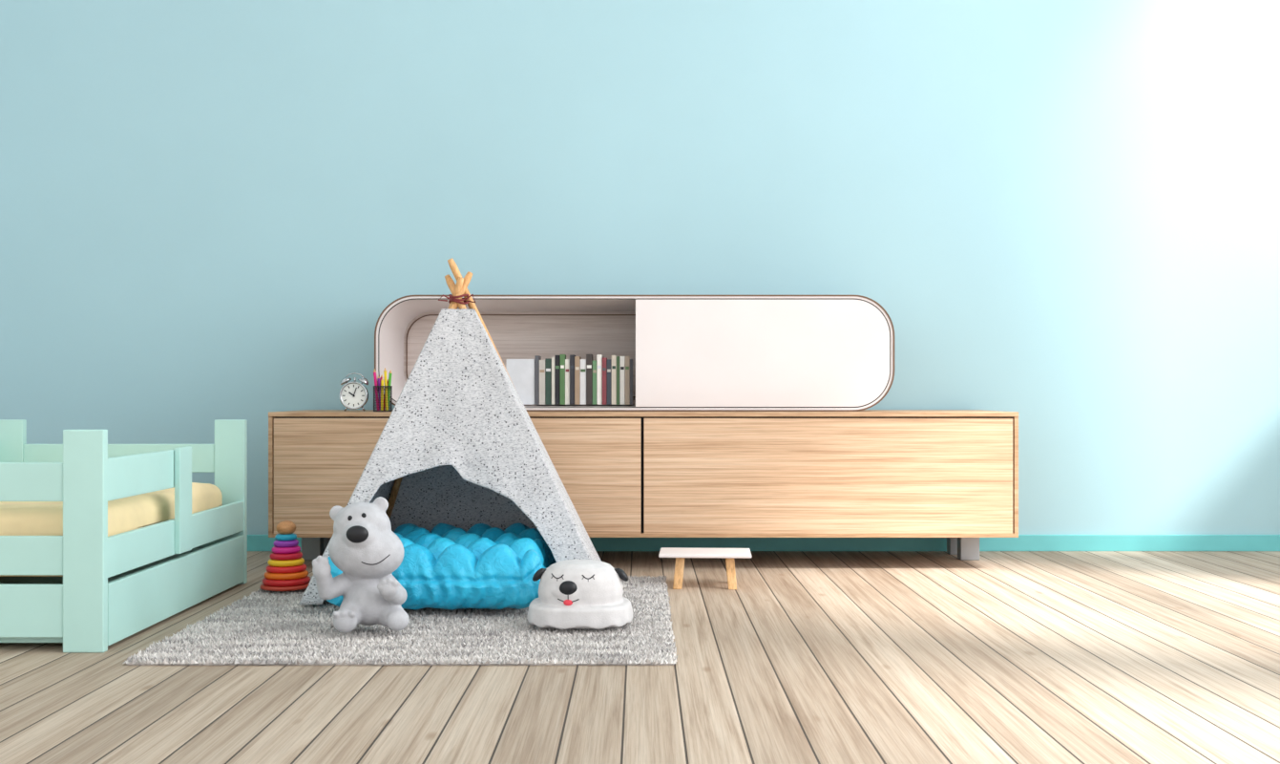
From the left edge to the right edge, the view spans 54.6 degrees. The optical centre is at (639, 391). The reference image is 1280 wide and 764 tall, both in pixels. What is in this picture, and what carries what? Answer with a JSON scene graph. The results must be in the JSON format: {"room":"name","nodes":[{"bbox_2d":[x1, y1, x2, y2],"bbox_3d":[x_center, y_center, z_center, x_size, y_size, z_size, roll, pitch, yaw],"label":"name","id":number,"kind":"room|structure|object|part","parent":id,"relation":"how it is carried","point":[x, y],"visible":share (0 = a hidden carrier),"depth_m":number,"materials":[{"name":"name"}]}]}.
{"room":"children's room","nodes":[
{"label":"children's room","id":0,"kind":"room"},
{"bbox_2d":[0,0,1279,534],"bbox_3d":[0.100,-1.500,6.290,7.700,4.600,0.120,0,0,0],"label":"wall","id":1,"kind":"structure","parent":0,"point":[1063,216],"depth_m":6.23,"materials":[{"name":"paint"}]},
{"bbox_2d":[247,534,1279,550],"bbox_3d":[0.100,0.759,6.223,7.700,0.082,0.014,0,0,0],"label":"baseboard","id":2,"kind":"structure","parent":1,"relation":"attached to","point":[255,542],"depth_m":6.22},
{"bbox_2d":[0,550,1279,763],"bbox_3d":[0.100,0.825,2.515,7.700,0.050,7.430,0,0,0],"label":"floor","id":3,"kind":"structure","parent":0,"point":[813,657],"depth_m":3.43,"materials":[{"name":"brown wood"}]},
{"bbox_2d":[0,419,247,651],"bbox_3d":[-2.159,0.459,4.495,1.063,0.683,1.390,0,0,0],"label":"bed","id":4,"kind":"object","parent":3,"relation":"on","point":[102,543],"visible":1,"depth_m":3.97,"materials":[{"name":"green paint"}]},
{"bbox_3d":[-2.627,0.459,5.173,0.126,0.683,0.035,0,0,0],"label":"post","id":5,"kind":"part","parent":4,"relation":"part of","materials":[{"name":"green paint"}]},
{"bbox_3d":[-1.706,0.459,3.817,0.126,0.683,0.035,0,0,0],"label":"post","id":6,"kind":"part","parent":4,"relation":"part of","materials":[{"name":"green paint"}]},
{"bbox_3d":[-2.180,0.457,4.495,0.940,0.200,1.260,0,0,0],"label":"mattress","id":7,"kind":"part","parent":4,"relation":"part of","materials":[{"name":"beige fabric"}]},
{"bbox_3d":[-1.660,0.274,4.147,0.022,0.132,0.625,0,0,0],"label":"guard rail","id":8,"kind":"part","parent":4,"relation":"part of","materials":[{"name":"green paint"}]},
{"bbox_3d":[-1.659,0.516,4.495,0.024,0.123,1.320,0,0,0],"label":"rail","id":9,"kind":"part","parent":4,"relation":"part of","materials":[{"name":"green paint"}]},
{"bbox_3d":[-1.654,0.692,4.495,0.022,0.193,1.310,0,0,0],"label":"drawer","id":10,"kind":"part","parent":4,"relation":"part of","materials":[{"name":"green paint"}]},
{"bbox_3d":[-1.706,0.459,5.173,0.126,0.683,0.035,0,0,0],"label":"post","id":11,"kind":"part","parent":4,"relation":"part of","materials":[{"name":"green paint"}]},
{"bbox_2d":[123,574,677,665],"bbox_3d":[-0.703,0.788,4.448,1.633,0.024,1.676,0,0,0],"label":"shaggy rug","id":12,"kind":"object","parent":3,"relation":"on","point":[265,627],"visible":0.54,"depth_m":3.93,"materials":[{"name":"grey carpet"}]},
{"bbox_2d":[260,520,310,590],"bbox_3d":[-1.397,0.641,4.900,0.198,0.266,0.198,0,0,0],"label":"toy","id":13,"kind":"object","parent":12,"relation":"on","point":[285,571],"visible":0.99,"depth_m":4.85,"materials":[{"name":"multicoloured plastic"}]},
{"bbox_2d":[312,496,409,632],"bbox_3d":[-0.900,0.558,4.056,0.309,0.423,0.246,0,0,0],"label":"toy","id":14,"kind":"object","parent":12,"relation":"on","point":[363,545],"visible":1,"depth_m":4.00,"materials":[{"name":"white plastic"}]},
{"bbox_2d":[326,522,556,608],"bbox_3d":[-0.724,0.651,4.740,0.801,0.228,0.922,0,0,0],"label":"floor cushion","id":15,"kind":"object","parent":12,"relation":"on","point":[448,566],"visible":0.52,"depth_m":4.32,"materials":[{"name":"blue fabric"}]},
{"bbox_2d":[298,257,600,604],"bbox_3d":[-0.668,0.124,4.930,1.140,1.309,0.868,0,0,0],"label":"tent","id":16,"kind":"object","parent":12,"relation":"on","point":[459,446],"visible":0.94,"depth_m":4.76,"materials":[{"name":"fabric"}]},
{"bbox_3d":[-1.006,0.224,4.930,0.461,1.099,0.860,0,0,0],"label":"panel","id":17,"kind":"part","parent":16,"relation":"part of","materials":[{"name":"fabric"}]},
{"bbox_3d":[-0.667,0.224,5.185,1.035,1.099,0.358,0,0,0],"label":"panel","id":18,"kind":"part","parent":16,"relation":"part of","materials":[{"name":"fabric"}]},
{"bbox_3d":[-0.381,0.223,4.930,0.566,1.099,0.860,0,0,0],"label":"panel","id":19,"kind":"part","parent":16,"relation":"part of","materials":[{"name":"fabric"}]},
{"bbox_2d":[526,559,632,629],"bbox_3d":[-0.200,0.671,4.175,0.354,0.206,0.316,0,0,0],"label":"plush toy","id":20,"kind":"object","parent":12,"relation":"on","point":[573,593],"visible":1,"depth_m":4.07,"materials":[{"name":"white fabric"}]},
{"bbox_2d":[268,409,1018,560],"bbox_3d":[0.015,0.446,5.868,3.356,0.708,0.644,0,0,0],"label":"wooden sideboard","id":21,"kind":"object","parent":3,"relation":"on","point":[953,474],"visible":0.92,"depth_m":5.55,"materials":[{"name":"brown wood"}]},
{"bbox_2d":[339,372,368,411],"bbox_3d":[-1.292,0.002,5.620,0.126,0.177,0.053,0,0,0],"label":"alarm clock","id":22,"kind":"object","parent":21,"relation":"on","point":[353,395],"visible":1,"depth_m":5.60,"materials":[{"name":"silver metal"}]},
{"bbox_2d":[373,367,392,411],"bbox_3d":[-1.165,-0.008,5.615,0.085,0.200,0.085,0,0,0],"label":"pencil cup","id":23,"kind":"object","parent":21,"relation":"on","point":[382,402],"visible":1,"depth_m":5.61,"materials":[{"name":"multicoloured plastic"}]},
{"bbox_3d":[-0.818,0.383,5.564,1.644,0.528,0.021,0,0,0],"label":"door","id":24,"kind":"part","parent":21,"relation":"part of","materials":[{"name":"brown wood"}]},
{"bbox_2d":[374,294,894,411],"bbox_3d":[-0.025,-0.176,5.925,2.383,0.534,0.490,0,0,0],"label":"display cabinet","id":25,"kind":"object","parent":21,"relation":"on","point":[687,352],"visible":0.8,"depth_m":5.69,"materials":[{"name":"white paint"}]},
{"bbox_3d":[-0.025,-0.176,6.150,2.359,0.510,0.030,0,0,0],"label":"panel","id":26,"kind":"part","parent":25,"relation":"part of","materials":[{"name":"brown wood"}]},
{"bbox_2d":[506,354,632,404],"bbox_3d":[-0.328,-0.057,5.827,0.589,0.234,0.132,0,0,0],"label":"books","id":27,"kind":"object","parent":25,"relation":"in","point":[556,380],"visible":0.99,"depth_m":5.77,"materials":[{"name":"paper"}]},
{"bbox_3d":[0.562,-0.176,5.696,1.165,0.492,0.020,0,0,0],"label":"sliding door","id":28,"kind":"part","parent":25,"relation":"part of","materials":[{"name":"white paint"}]},
{"bbox_3d":[0.844,0.383,5.564,1.653,0.528,0.021,0,0,0],"label":"door","id":29,"kind":"part","parent":21,"relation":"part of","materials":[{"name":"brown wood"}]},
{"bbox_2d":[658,546,751,588],"bbox_3d":[0.268,0.729,5.115,0.374,0.143,0.220,0,0,3],"label":"step stool","id":30,"kind":"object","parent":3,"relation":"on","point":[680,553],"visible":1,"depth_m":5.04,"materials":[{"name":"white paint"}]},
{"bbox_3d":[0.268,0.664,5.115,0.374,0.015,0.220,0,0,3],"label":"seat","id":31,"kind":"part","parent":30,"relation":"part of","materials":[{"name":"white paint"}]}
]}

